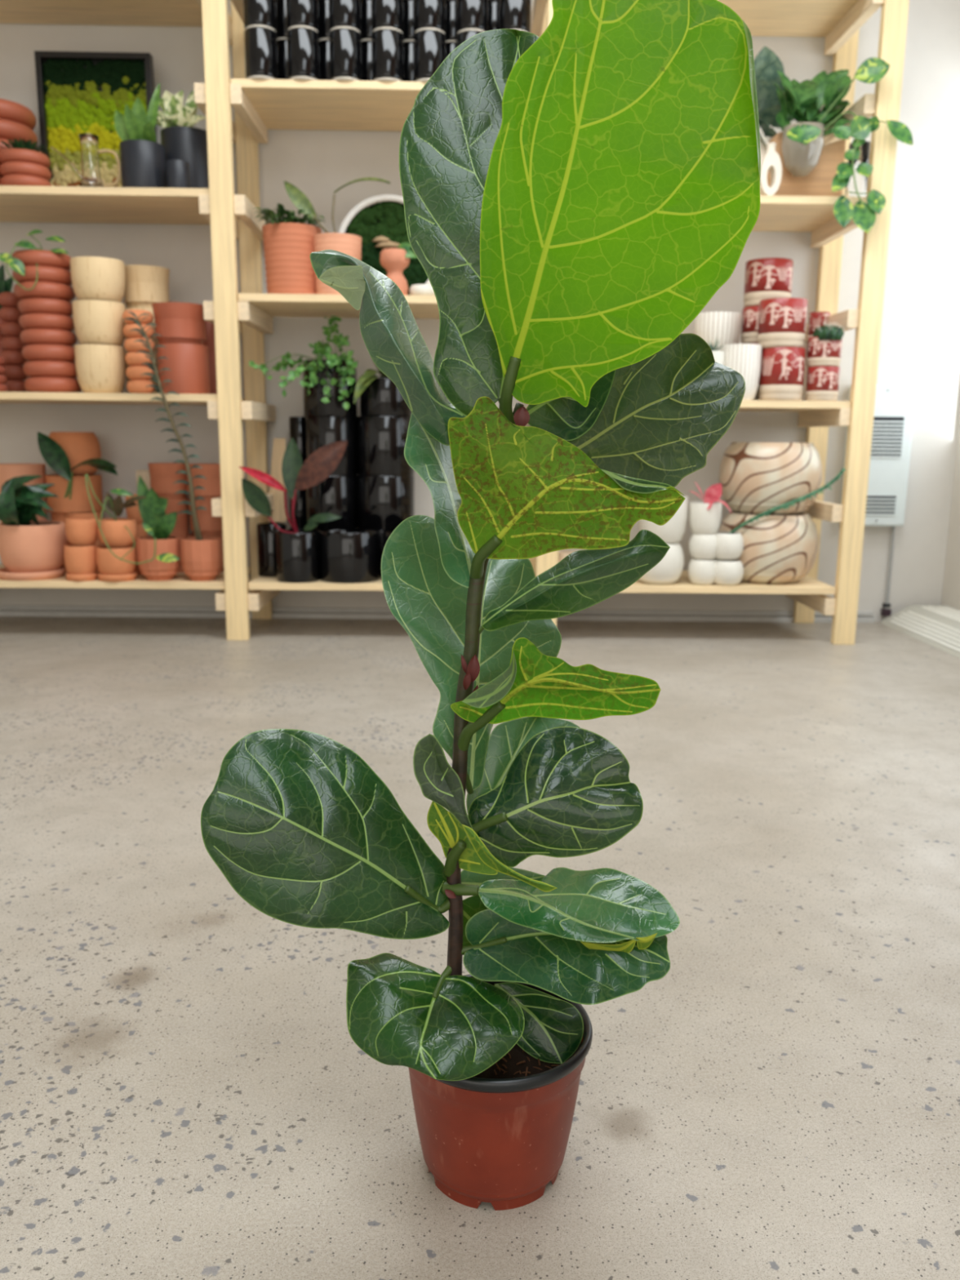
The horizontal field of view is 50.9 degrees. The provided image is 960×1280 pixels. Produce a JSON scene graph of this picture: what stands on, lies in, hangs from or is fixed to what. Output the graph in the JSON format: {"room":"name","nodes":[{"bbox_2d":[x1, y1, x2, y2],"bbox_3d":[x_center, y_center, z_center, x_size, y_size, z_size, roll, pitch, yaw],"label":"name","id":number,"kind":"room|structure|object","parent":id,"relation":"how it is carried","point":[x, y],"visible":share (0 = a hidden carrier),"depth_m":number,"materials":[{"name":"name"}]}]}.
{"room":"plant shop","nodes":[
{"label":"plant shop","id":0,"kind":"room"},
{"bbox_2d":[0,616,959,1279],"bbox_3d":[-0.737,0.642,1.087,5.970,0.100,7.300,0,11,-1],"label":"floor","id":1,"kind":"structure","parent":0,"point":[187,1092],"depth_m":1.49,"materials":[{"name":"concrete"}]},
{"bbox_2d":[0,0,909,644],"bbox_3d":[-0.373,-1.516,3.993,3.790,3.000,0.521,0,11,-1],"label":"shelving unit","id":2,"kind":"object","parent":1,"relation":"on","point":[260,105],"visible":0.56,"depth_m":3.90,"materials":[{"name":"brown wood"}]},
{"bbox_2d":[0,350,27,391],"bbox_3d":[-1.887,-1.085,4.090,0.104,0.174,0.104,0,11,-1],"label":"plant pot","id":3,"kind":"object","parent":2,"relation":"on","point":[15,374],"visible":0.74,"depth_m":4.05,"materials":[{"name":"brown ceramic"}]},
{"bbox_2d":[0,292,26,351],"bbox_3d":[-1.880,-1.278,4.051,0.096,0.224,0.096,0,11,-1],"label":"plant pot","id":4,"kind":"object","parent":3,"relation":"on","point":[10,313],"visible":0.82,"depth_m":4.02,"materials":[{"name":"brown ceramic"}]},
{"bbox_2d":[0,463,47,523],"bbox_3d":[-1.917,-0.513,4.235,0.200,0.446,0.200,0,11,-1],"label":"plant pot","id":5,"kind":"object","parent":2,"relation":"on","point":[7,471],"visible":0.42,"depth_m":4.13,"materials":[{"name":"ceramic"}]},
{"bbox_2d":[0,137,52,186],"bbox_3d":[-1.696,-1.769,3.760,0.180,0.180,0.182,0,11,-1],"label":"potted plant","id":6,"kind":"object","parent":2,"relation":"on","point":[24,164],"visible":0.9,"depth_m":3.70,"materials":[{"name":"green plant"}]},
{"bbox_2d":[0,98,37,149],"bbox_3d":[-1.881,-1.894,3.938,0.292,0.351,0.292,0,11,-1],"label":"plant pot","id":7,"kind":"object","parent":6,"relation":"on","point":[17,121],"visible":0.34,"depth_m":3.84,"materials":[{"name":"ceramic"}]},
{"bbox_2d":[0,475,67,581],"bbox_3d":[-1.806,-0.456,4.038,0.283,0.412,0.311,0,11,-1],"label":"potted plant","id":8,"kind":"object","parent":2,"relation":"on","point":[31,548],"visible":0.98,"depth_m":3.97,"materials":[{"name":"green plant"}]},
{"bbox_2d":[22,343,81,392],"bbox_3d":[-1.671,-1.055,3.936,0.209,0.181,0.209,0,11,-1],"label":"plant pot","id":9,"kind":"object","parent":2,"relation":"on","point":[50,367],"visible":0.84,"depth_m":3.86,"materials":[{"name":"ceramic"}]},
{"bbox_2d":[17,297,76,346],"bbox_3d":[-1.673,-1.228,3.901,0.204,0.169,0.204,0,11,-1],"label":"plant pot","id":10,"kind":"object","parent":9,"relation":"on","point":[44,320],"visible":0.93,"depth_m":3.83,"materials":[{"name":"ceramic"}]},
{"bbox_2d":[0,229,75,301],"bbox_3d":[-1.710,-1.429,3.834,0.308,0.249,0.228,-6,13,-30],"label":"potted plant","id":11,"kind":"object","parent":10,"relation":"on","point":[37,272],"visible":0.9,"depth_m":3.78,"materials":[{"name":"green plant"}]},
{"bbox_2d":[44,474,102,572],"bbox_3d":[-1.718,-0.499,4.291,0.223,0.400,0.223,0,11,-1],"label":"plant pot","id":12,"kind":"object","parent":2,"relation":"on","point":[79,503],"visible":0.37,"depth_m":4.18,"materials":[{"name":"orange ceramic"}]},
{"bbox_2d":[48,431,101,475],"bbox_3d":[-1.706,-0.783,4.235,0.215,0.179,0.215,0,11,-1],"label":"plant pot","id":13,"kind":"object","parent":12,"relation":"on","point":[79,447],"visible":0.75,"depth_m":4.16,"materials":[{"name":"orange ceramic"}]},
{"bbox_2d":[50,133,103,186],"bbox_3d":[-1.501,-1.773,3.754,0.189,0.194,0.088,0,11,-1],"label":"watering can","id":14,"kind":"object","parent":2,"relation":"on","point":[90,176],"visible":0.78,"depth_m":3.73,"materials":[{"name":"clear"}]},
{"bbox_2d":[37,431,117,573],"bbox_3d":[-1.617,-0.563,4.165,0.321,0.577,0.213,0,11,-1],"label":"potted plant","id":15,"kind":"object","parent":2,"relation":"on","point":[52,453],"visible":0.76,"depth_m":4.09,"materials":[{"name":"green plant"}]},
{"bbox_2d":[63,544,97,581],"bbox_3d":[-1.588,-0.309,4.015,0.124,0.138,0.124,0,11,-1],"label":"plant pot","id":16,"kind":"object","parent":2,"relation":"on","point":[80,561],"visible":0.98,"depth_m":3.97,"materials":[{"name":"orange ceramic"}]},
{"bbox_2d":[65,517,97,545],"bbox_3d":[-1.580,-0.431,4.002,0.124,0.104,0.124,0,11,-1],"label":"plant pot","id":17,"kind":"object","parent":16,"relation":"on","point":[78,531],"visible":0.97,"depth_m":3.96,"materials":[{"name":"orange ceramic"}]},
{"bbox_2d":[34,50,157,186],"bbox_3d":[-1.522,-2.023,4.022,0.450,0.578,0.045,0,11,-1],"label":"picture","id":18,"kind":"object","parent":2,"relation":"on","point":[78,92],"visible":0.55,"depth_m":3.99,"materials":[{"name":"plant"}]},
{"bbox_2d":[74,344,125,393],"bbox_3d":[-1.470,-1.046,3.910,0.182,0.178,0.182,0,11,-1],"label":"plant pot","id":19,"kind":"object","parent":2,"relation":"on","point":[100,368],"visible":0.9,"depth_m":3.84,"materials":[{"name":"ceramic"}]},
{"bbox_2d":[71,299,125,346],"bbox_3d":[-1.463,-1.213,3.881,0.190,0.160,0.190,0,11,-1],"label":"plant pot","id":20,"kind":"object","parent":19,"relation":"on","point":[95,322],"visible":0.81,"depth_m":3.81,"materials":[{"name":"ceramic"}]},
{"bbox_2d":[70,256,125,302],"bbox_3d":[-1.458,-1.367,3.852,0.195,0.155,0.195,0,11,-1],"label":"plant pot","id":21,"kind":"object","parent":20,"relation":"on","point":[92,277],"visible":0.88,"depth_m":3.78,"materials":[{"name":"ceramic"}]},
{"bbox_2d":[95,545,137,582],"bbox_3d":[-1.451,-0.307,4.028,0.153,0.132,0.153,0,11,-1],"label":"plant pot","id":22,"kind":"object","parent":2,"relation":"on","point":[111,569],"visible":0.93,"depth_m":3.97,"materials":[{"name":"orange ceramic"}]},
{"bbox_2d":[84,473,179,564],"bbox_3d":[-1.367,-0.472,3.932,0.366,0.344,0.188,9,14,35],"label":"potted plant","id":23,"kind":"object","parent":22,"relation":"on","point":[115,531],"visible":1,"depth_m":3.95,"materials":[{"name":"brown plant"}]},
{"bbox_2d":[124,351,154,393],"bbox_3d":[-1.308,-1.026,3.875,0.101,0.156,0.101,0,11,-1],"label":"plant pot","id":24,"kind":"object","parent":2,"relation":"on","point":[138,384],"visible":0.92,"depth_m":3.84,"materials":[{"name":"orange ceramic"}]},
{"bbox_2d":[122,309,155,352],"bbox_3d":[-1.304,-1.179,3.851,0.112,0.154,0.112,0,11,-1],"label":"plant pot","id":25,"kind":"object","parent":24,"relation":"on","point":[130,345],"visible":0.73,"depth_m":3.81,"materials":[{"name":"orange ceramic"}]},
{"bbox_2d":[114,83,166,187],"bbox_3d":[-1.260,-1.870,3.748,0.167,0.391,0.161,0,11,-1],"label":"potted plant","id":26,"kind":"object","parent":2,"relation":"on","point":[142,159],"visible":0.86,"depth_m":3.71,"materials":[{"name":"green plant"}]},
{"bbox_2d":[124,350,159,393],"bbox_3d":[-1.345,-1.079,4.089,0.175,0.173,0.175,0,11,-1],"label":"plant pot","id":27,"kind":"object","parent":2,"relation":"on","point":[155,355],"visible":0.09,"depth_m":4.02,"materials":[{"name":"brown ceramic"}]},
{"bbox_2d":[124,307,159,351],"bbox_3d":[-1.338,-1.242,4.056,0.180,0.161,0.180,0,11,-1],"label":"plant pot","id":28,"kind":"object","parent":27,"relation":"on","point":[156,342],"visible":0.06,"depth_m":3.98,"materials":[{"name":"brown ceramic"}]},
{"bbox_2d":[124,264,169,308],"bbox_3d":[-1.333,-1.399,4.025,0.188,0.158,0.188,0,11,-1],"label":"plant pot","id":29,"kind":"object","parent":28,"relation":"on","point":[145,286],"visible":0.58,"depth_m":3.95,"materials":[{"name":"ceramic"}]},
{"bbox_2d":[136,475,181,581],"bbox_3d":[-1.284,-0.447,4.026,0.177,0.411,0.165,0,11,-1],"label":"potted plant","id":30,"kind":"object","parent":2,"relation":"on","point":[152,508],"visible":0.96,"depth_m":3.99,"materials":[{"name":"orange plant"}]},
{"bbox_2d":[123,311,222,581],"bbox_3d":[-1.151,-0.725,3.889,0.177,1.013,0.343,7,13,29],"label":"potted plant","id":31,"kind":"object","parent":2,"relation":"on","point":[202,557],"visible":1,"depth_m":3.96,"materials":[{"name":"green plant"}]},
{"bbox_2d":[164,497,189,573],"bbox_3d":[-1.306,-0.447,4.277,0.149,0.312,0.149,0,11,-1],"label":"plant pot","id":32,"kind":"object","parent":2,"relation":"on","point":[180,529],"visible":0.3,"depth_m":4.22,"materials":[{"name":"ceramic"}]},
{"bbox_2d":[147,462,186,498],"bbox_3d":[-1.305,-0.670,4.233,0.165,0.143,0.165,0,11,-1],"label":"plant pot","id":33,"kind":"object","parent":32,"relation":"on","point":[162,476],"visible":0.74,"depth_m":4.17,"materials":[{"name":"ceramic"}]},
{"bbox_2d":[155,89,208,188],"bbox_3d":[-1.141,-1.909,3.878,0.235,0.418,0.207,0,11,-1],"label":"potted plant","id":34,"kind":"object","parent":2,"relation":"on","point":[180,140],"visible":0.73,"depth_m":3.81,"materials":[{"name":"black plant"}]},
{"bbox_2d":[156,343,210,394],"bbox_3d":[-1.151,-1.049,3.920,0.192,0.185,0.192,0,11,-1],"label":"plant pot","id":35,"kind":"object","parent":2,"relation":"on","point":[188,363],"visible":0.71,"depth_m":3.84,"materials":[{"name":"ceramic"}]},
{"bbox_2d":[151,302,206,345],"bbox_3d":[-1.156,-1.214,3.893,0.206,0.148,0.206,0,11,-1],"label":"plant pot","id":36,"kind":"object","parent":35,"relation":"on","point":[178,322],"visible":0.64,"depth_m":3.81,"materials":[{"name":"ceramic"}]},
{"bbox_2d":[189,533,224,572],"bbox_3d":[-1.155,-0.371,4.295,0.157,0.158,0.157,0,11,-1],"label":"plant pot","id":37,"kind":"object","parent":2,"relation":"on","point":[190,535],"visible":0.21,"depth_m":4.27,"materials":[{"name":"ceramic"}]},
{"bbox_2d":[187,499,222,535],"bbox_3d":[-1.151,-0.519,4.265,0.162,0.145,0.162,0,11,-1],"label":"plant pot","id":38,"kind":"object","parent":37,"relation":"on","point":[209,525],"visible":0.51,"depth_m":4.20,"materials":[{"name":"ceramic"}]},
{"bbox_2d":[184,463,221,501],"bbox_3d":[-1.146,-0.664,4.236,0.182,0.150,0.182,0,11,-1],"label":"plant pot","id":39,"kind":"object","parent":38,"relation":"on","point":[211,472],"visible":0.57,"depth_m":4.16,"materials":[{"name":"ceramic"}]},
{"bbox_2d":[244,26,278,79],"bbox_3d":[-0.793,-2.111,3.656,0.116,0.166,0.116,0,11,-1],"label":"vase","id":40,"kind":"object","parent":2,"relation":"on","point":[260,42],"visible":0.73,"depth_m":3.61,"materials":[{"name":"ceramic"}]},
{"bbox_2d":[243,0,276,31],"bbox_3d":[-0.791,-2.273,3.623,0.116,0.166,0.116,0,11,-1],"label":"vase","id":41,"kind":"object","parent":40,"relation":"on","point":[256,13],"visible":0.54,"depth_m":3.58,"materials":[{"name":"ceramic"}]},
{"bbox_2d":[257,522,286,577],"bbox_3d":[-0.865,-0.376,4.196,0.120,0.214,0.120,0,11,-1],"label":"planter","id":42,"kind":"object","parent":2,"relation":"on","point":[266,532],"visible":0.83,"depth_m":4.14,"materials":[{"name":"ceramic"}]},
{"bbox_2d":[266,438,286,521],"bbox_3d":[-0.873,-0.682,4.310,0.097,0.354,0.025,0,11,-1],"label":"wooden board","id":43,"kind":"object","parent":2,"relation":"on","point":[277,514],"visible":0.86,"depth_m":4.30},
{"bbox_2d":[253,203,325,293],"bbox_3d":[-0.722,-1.483,3.868,0.270,0.328,0.268,0,11,-1],"label":"potted plant","id":44,"kind":"object","parent":2,"relation":"on","point":[288,244],"visible":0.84,"depth_m":3.79,"materials":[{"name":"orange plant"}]},
{"bbox_2d":[238,438,347,582],"bbox_3d":[-0.737,-0.514,4.001,0.415,0.563,0.212,-2,12,-12],"label":"potted plant","id":45,"kind":"object","parent":2,"relation":"on","point":[297,550],"visible":1,"depth_m":3.97,"materials":[{"name":"red plant"}]},
{"bbox_2d":[286,27,319,79],"bbox_3d":[-0.640,-2.110,3.658,0.116,0.166,0.116,0,11,-1],"label":"vase","id":46,"kind":"object","parent":2,"relation":"on","point":[303,43],"visible":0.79,"depth_m":3.61,"materials":[{"name":"ceramic"}]},
{"bbox_2d":[285,0,319,32],"bbox_3d":[-0.639,-2.272,3.626,0.116,0.166,0.116,0,11,-1],"label":"vase","id":47,"kind":"object","parent":46,"relation":"on","point":[300,13],"visible":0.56,"depth_m":3.59,"materials":[{"name":"ceramic"}]},
{"bbox_2d":[311,528,351,533],"bbox_3d":[-0.627,-0.376,4.261,0.213,0.194,0.213,0,11,-1],"label":"planter","id":48,"kind":"object","parent":2,"relation":"on","point":[334,531],"visible":0.12,"depth_m":4.15,"materials":[{"name":"ceramic"}]},
{"bbox_2d":[306,475,357,529],"bbox_3d":[-0.621,-0.579,4.220,0.211,0.219,0.211,0,11,-1],"label":"planter","id":49,"kind":"object","parent":48,"relation":"on","point":[335,495],"visible":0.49,"depth_m":4.13,"materials":[{"name":"ceramic"}]},
{"bbox_2d":[305,416,357,475],"bbox_3d":[-0.614,-0.803,4.175,0.208,0.238,0.208,0,11,-1],"label":"planter","id":50,"kind":"object","parent":49,"relation":"on","point":[321,431],"visible":0.78,"depth_m":4.09,"materials":[{"name":"ceramic"}]},
{"bbox_2d":[248,314,358,417],"bbox_3d":[-0.647,-1.091,4.000,0.312,0.396,0.439,10,14,38],"label":"potted plant","id":51,"kind":"object","parent":50,"relation":"on","point":[329,384],"visible":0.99,"depth_m":4.02,"materials":[{"name":"green plant"}]},
{"bbox_2d":[283,177,390,294],"bbox_3d":[-0.534,-1.524,3.830,0.398,0.427,0.185,0,11,-1],"label":"potted plant","id":52,"kind":"object","parent":2,"relation":"on","point":[348,244],"visible":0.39,"depth_m":3.78,"materials":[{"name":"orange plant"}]},
{"bbox_2d":[328,27,361,80],"bbox_3d":[-0.488,-2.109,3.661,0.116,0.166,0.116,0,11,-1],"label":"vase","id":53,"kind":"object","parent":2,"relation":"on","point":[344,44],"visible":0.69,"depth_m":3.62,"materials":[{"name":"ceramic"}]},
{"bbox_2d":[328,0,361,33],"bbox_3d":[-0.486,-2.271,3.628,0.116,0.166,0.116,0,11,-1],"label":"vase","id":54,"kind":"object","parent":53,"relation":"on","point":[346,14],"visible":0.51,"depth_m":3.59,"materials":[{"name":"ceramic"}]},
{"bbox_2d":[318,528,380,583],"bbox_3d":[-0.530,-0.345,4.096,0.245,0.200,0.245,0,11,-1],"label":"planter","id":55,"kind":"object","parent":2,"relation":"on","point":[353,557],"visible":1,"depth_m":4.00,"materials":[{"name":"ceramic"}]},
{"bbox_2d":[356,527,382,577],"bbox_3d":[-0.400,-0.377,4.274,0.244,0.195,0.244,0,11,-1],"label":"planter","id":56,"kind":"object","parent":2,"relation":"on","point":[361,530],"visible":0.14,"depth_m":4.15,"materials":[{"name":"ceramic"}]},
{"bbox_2d":[356,475,414,530],"bbox_3d":[-0.396,-0.581,4.233,0.241,0.220,0.241,0,11,-1],"label":"planter","id":57,"kind":"object","parent":56,"relation":"on","point":[383,502],"visible":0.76,"depth_m":4.13,"materials":[{"name":"ceramic"}]},
{"bbox_2d":[356,416,414,475],"bbox_3d":[-0.392,-0.805,4.188,0.239,0.238,0.239,0,11,-1],"label":"planter","id":58,"kind":"object","parent":57,"relation":"on","point":[380,440],"visible":0.91,"depth_m":4.09,"materials":[{"name":"ceramic"}]},
{"bbox_2d":[353,364,411,417],"bbox_3d":[-0.377,-1.030,4.110,0.247,0.234,0.282,0,11,-1],"label":"potted plant","id":59,"kind":"object","parent":58,"relation":"on","point":[379,397],"visible":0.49,"depth_m":4.05,"materials":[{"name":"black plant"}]},
{"bbox_2d":[338,194,431,295],"bbox_3d":[-0.367,-1.573,4.080,0.428,0.428,0.061,0,11,-1],"label":"picture","id":60,"kind":"object","parent":2,"relation":"on","point":[380,222],"visible":0.41,"depth_m":4.06,"materials":[{"name":"white wood"}]},
{"bbox_2d":[371,28,404,81],"bbox_3d":[-0.335,-2.108,3.663,0.116,0.166,0.116,0,11,-1],"label":"vase","id":61,"kind":"object","parent":2,"relation":"on","point":[387,44],"visible":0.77,"depth_m":3.62,"materials":[{"name":"ceramic"}]},
{"bbox_2d":[371,0,404,33],"bbox_3d":[-0.333,-2.270,3.631,0.116,0.166,0.116,0,11,-1],"label":"vase","id":62,"kind":"object","parent":61,"relation":"on","point":[385,14],"visible":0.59,"depth_m":3.59,"materials":[{"name":"ceramic"}]},
{"bbox_2d":[380,242,417,295],"bbox_3d":[-0.313,-1.401,3.823,0.132,0.193,0.112,-3,12,-17],"label":"potted plant","id":63,"kind":"object","parent":2,"relation":"on","point":[394,260],"visible":0.78,"depth_m":3.78,"materials":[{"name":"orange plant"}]},
{"bbox_2d":[413,29,445,81],"bbox_3d":[-0.182,-2.107,3.666,0.116,0.166,0.116,0,11,-1],"label":"vase","id":64,"kind":"object","parent":2,"relation":"on","point":[429,45],"visible":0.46,"depth_m":3.62,"materials":[{"name":"ceramic"}]},
{"bbox_2d":[413,0,446,34],"bbox_3d":[-0.180,-2.269,3.633,0.116,0.166,0.116,0,11,-1],"label":"vase","id":65,"kind":"object","parent":64,"relation":"on","point":[428,14],"visible":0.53,"depth_m":3.59,"materials":[{"name":"ceramic"}]},
{"bbox_2d":[456,30,481,47],"bbox_3d":[-0.029,-2.105,3.668,0.116,0.166,0.116,0,11,-1],"label":"vase","id":66,"kind":"object","parent":2,"relation":"on","point":[461,37],"visible":0.1,"depth_m":3.60,"materials":[{"name":"ceramic"}]},
{"bbox_2d":[456,0,488,34],"bbox_3d":[-0.027,-2.268,3.636,0.116,0.166,0.116,0,11,-1],"label":"vase","id":67,"kind":"object","parent":66,"relation":"on","point":[471,15],"visible":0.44,"depth_m":3.60,"materials":[{"name":"ceramic"}]},
{"bbox_2d":[639,542,684,584],"bbox_3d":[0.727,-0.315,4.099,0.203,0.164,0.203,0,11,-1],"label":"plant pot","id":68,"kind":"object","parent":2,"relation":"on","point":[668,570],"visible":0.56,"depth_m":4.02,"materials":[{"name":"white ceramic"}]},
{"bbox_2d":[639,495,688,543],"bbox_3d":[0.736,-0.487,4.061,0.195,0.184,0.195,0,11,-1],"label":"plant pot","id":69,"kind":"object","parent":68,"relation":"on","point":[673,531],"visible":0.43,"depth_m":3.99,"materials":[{"name":"white ceramic"}]},
{"bbox_2d":[688,558,715,585],"bbox_3d":[0.902,-0.277,4.078,0.120,0.101,0.120,0,11,-1],"label":"plant pot","id":70,"kind":"object","parent":2,"relation":"on","point":[700,572],"visible":0.91,"depth_m":4.03,"materials":[{"name":"white ceramic"}]},
{"bbox_2d":[688,533,716,559],"bbox_3d":[0.902,-0.377,4.058,0.122,0.103,0.122,0,11,-1],"label":"plant pot","id":71,"kind":"object","parent":70,"relation":"on","point":[701,547],"visible":0.87,"depth_m":4.01,"materials":[{"name":"white ceramic"}]},
{"bbox_2d":[688,481,731,534],"bbox_3d":[0.921,-0.527,4.019,0.172,0.208,0.133,4,12,19],"label":"potted plant","id":72,"kind":"object","parent":71,"relation":"on","point":[704,517],"visible":1,"depth_m":3.98,"materials":[{"name":"pink plant"}]},
{"bbox_2d":[713,559,743,586],"bbox_3d":[0.996,-0.274,4.078,0.138,0.099,0.138,0,11,-1],"label":"plant pot","id":73,"kind":"object","parent":2,"relation":"on","point":[727,573],"visible":0.84,"depth_m":4.02,"materials":[{"name":"white ceramic"}]},
{"bbox_2d":[714,467,845,559],"bbox_3d":[1.165,-0.495,3.972,0.497,0.369,0.134,4,12,18],"label":"potted plant","id":74,"kind":"object","parent":73,"relation":"on","point":[730,545],"visible":0.94,"depth_m":4.00,"materials":[{"name":"white ceramic"}]},
{"bbox_2d":[720,343,761,399],"bbox_3d":[1.013,-1.041,3.935,0.158,0.209,0.158,0,11,-1],"label":"plant pot","id":75,"kind":"object","parent":2,"relation":"on","point":[744,358],"visible":0.59,"depth_m":3.86,"materials":[{"name":"ceramic"}]},
{"bbox_2d":[753,342,759,399],"bbox_3d":[1.158,-1.083,4.104,0.187,0.228,0.187,0,11,-1],"label":"patterned pot","id":76,"kind":"object","parent":2,"relation":"on","point":[756,397],"visible":0.02,"depth_m":4.04,"materials":[{"name":"ceramic"}]},
{"bbox_2d":[741,305,759,343],"bbox_3d":[1.150,-1.265,4.067,0.186,0.142,0.185,0,11,-1],"label":"patterned pot","id":77,"kind":"object","parent":76,"relation":"on","point":[749,323],"visible":0.37,"depth_m":4.02,"materials":[{"name":"ceramic"}]},
{"bbox_2d":[743,257,793,307],"bbox_3d":[1.153,-1.422,4.036,0.184,0.177,0.184,0,11,-1],"label":"patterned pot","id":78,"kind":"object","parent":77,"relation":"on","point":[765,278],"visible":0.84,"depth_m":3.96,"materials":[{"name":"ceramic"}]},
{"bbox_2d":[718,511,817,584],"bbox_3d":[1.194,-0.389,4.197,0.409,0.281,0.409,0,11,-1],"label":"planter","id":79,"kind":"object","parent":2,"relation":"on","point":[777,549],"visible":0.79,"depth_m":4.03,"materials":[{"name":"ceramic"}]},
{"bbox_2d":[718,441,822,515],"bbox_3d":[1.190,-0.665,4.142,0.410,0.289,0.410,0,11,-1],"label":"planter","id":80,"kind":"object","parent":79,"relation":"on","point":[754,477],"visible":0.91,"depth_m":3.98,"materials":[{"name":"ceramic"}]},
{"bbox_2d":[760,142,782,195],"bbox_3d":[1.077,-1.744,3.749,0.077,0.185,0.055,0,11,-1],"label":"bottle vase","id":81,"kind":"object","parent":2,"relation":"on","point":[771,162],"visible":0.96,"depth_m":3.73,"materials":[{"name":"beige ceramic"}]},
{"bbox_2d":[754,46,791,160],"bbox_3d":[1.104,-1.980,3.955,0.188,0.566,0.218,0,11,-1],"label":"potted plant","id":82,"kind":"object","parent":2,"relation":"on","point":[766,63],"visible":0.37,"depth_m":3.86,"materials":[{"name":"green plant"}]},
{"bbox_2d":[758,346,805,400],"bbox_3d":[1.180,-1.036,3.943,0.170,0.199,0.170,0,11,-1],"label":"patterned pot","id":83,"kind":"object","parent":2,"relation":"on","point":[781,378],"visible":0.87,"depth_m":3.88,"materials":[{"name":"ceramic"}]},
{"bbox_2d":[757,297,808,348],"bbox_3d":[1.172,-1.223,3.912,0.180,0.179,0.180,0,11,-1],"label":"patterned pot","id":84,"kind":"object","parent":83,"relation":"on","point":[782,322],"visible":0.87,"depth_m":3.84,"materials":[{"name":"ceramic"}]},
{"bbox_2d":[805,365,839,400],"bbox_3d":[1.335,-0.996,3.930,0.122,0.130,0.122,0,11,-1],"label":"patterned pot","id":85,"kind":"object","parent":2,"relation":"on","point":[822,384],"visible":0.91,"depth_m":3.88,"materials":[{"name":"ceramic"}]},
{"bbox_2d":[806,321,844,367],"bbox_3d":[1.335,-1.139,3.890,0.128,0.165,0.155,0,11,-1],"label":"potted plant","id":86,"kind":"object","parent":85,"relation":"on","point":[824,348],"visible":0.95,"depth_m":3.85,"materials":[{"name":"ceramic"}]},
{"bbox_2d":[766,57,913,233],"bbox_3d":[1.316,-1.836,3.779,0.468,0.642,0.339,0,11,-5],"label":"pothos","id":87,"kind":"object","parent":2,"relation":"on","point":[810,167],"visible":0.98,"depth_m":3.73,"materials":[{"name":"green plant"}]},
{"bbox_2d":[781,121,824,177],"bbox_3d":[1.205,-1.824,3.773,0.150,0.170,0.150,0,11,-1],"label":"glass pot","id":88,"kind":"object","parent":87,"relation":"attached to","point":[798,159],"depth_m":3.74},
{"bbox_2d":[844,141,870,196],"bbox_3d":[1.448,-1.783,3.866,0.079,0.222,0.079,0,11,-1],"label":"glass jar","id":89,"kind":"object","parent":2,"relation":"on","point":[861,181],"visible":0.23,"depth_m":3.83,"materials":[{"name":"white"}]},
{"bbox_3d":[0.964,-1.070,4.104,0.185,0.198,0.185,0,11,-1],"label":"plant pot","id":90,"kind":"object","parent":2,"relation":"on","visible":0},
{"bbox_2d":[693,311,741,350],"bbox_3d":[0.957,-1.238,4.070,0.184,0.148,0.184,0,11,-1],"label":"plant pot","id":91,"kind":"object","parent":90,"relation":"on","point":[725,326],"visible":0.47,"depth_m":3.99,"materials":[{"name":"ceramic"}]},
{"bbox_3d":[0.124,-2.104,3.671,0.117,0.166,0.117,0,11,-1],"label":"vase","id":92,"kind":"object","parent":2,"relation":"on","visible":0},
{"bbox_2d":[498,0,531,32],"bbox_3d":[0.126,-2.267,3.638,0.117,0.166,0.117,0,11,-1],"label":"vase","id":93,"kind":"object","parent":92,"relation":"on","point":[513,14],"visible":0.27,"depth_m":3.60,"materials":[{"name":"ceramic"}]},
{"bbox_2d":[200,0,760,1210],"bbox_3d":[-0.001,-0.015,1.042,0.555,1.220,0.326,0,11,-1],"label":"fiddle leaf fig","id":94,"kind":"object","parent":1,"relation":"on","point":[575,195],"visible":1,"depth_m":1.01,"materials":[{"name":"plant"}]},
{"bbox_2d":[408,974,592,1210],"bbox_3d":[0.016,0.503,1.121,0.212,0.174,0.212,0,11,-1],"label":"pot","id":95,"kind":"object","parent":94,"relation":"attached to","point":[497,1135],"depth_m":1.05,"materials":[{"name":"red plastic"}]},
{"bbox_2d":[880,604,959,658],"bbox_3d":[1.967,0.091,3.494,0.286,0.091,2.160,0,11,-1],"label":"platform","id":96,"kind":"object","parent":1,"relation":"on","point":[938,626],"depth_m":4.25,"materials":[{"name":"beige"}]},
{"bbox_2d":[0,0,959,621],"bbox_3d":[-0.771,-1.732,4.283,5.970,3.300,0.100,0,11,-1],"label":"wall","id":97,"kind":"structure","parent":0,"point":[920,340],"depth_m":4.32,"materials":[{"name":"paint"}]},
{"bbox_2d":[0,604,875,622],"bbox_3d":[-0.942,-0.124,4.533,5.460,0.045,0.035,0,11,-1],"label":"baseboard","id":98,"kind":"structure","parent":97,"relation":"attached to","point":[2,612],"depth_m":4.53,"materials":[{"name":"wood"}]},
{"bbox_2d":[839,383,916,526],"bbox_3d":[1.737,-0.804,4.406,0.270,0.609,0.090,0,11,-1],"label":"wall heater","id":99,"kind":"object","parent":97,"relation":"attached to","point":[895,404],"visible":0.66,"depth_m":4.37,"materials":[{"name":"metal"}]},
{"bbox_2d":[870,416,904,457],"bbox_3d":[1.739,-0.876,4.355,0.175,0.173,0.008,0,11,-1],"label":"grille","id":100,"kind":"object","parent":99,"relation":"attached to","point":[888,432],"depth_m":4.36,"materials":[{"name":"metal"}]},
{"bbox_2d":[941,419,959,610],"bbox_3d":[2.215,-1.004,0.800,0.100,3.300,7.100,0,11,-1],"label":"wall","id":101,"kind":"structure","parent":0,"point":[950,597],"depth_m":4.47,"materials":[{"name":"paint"}]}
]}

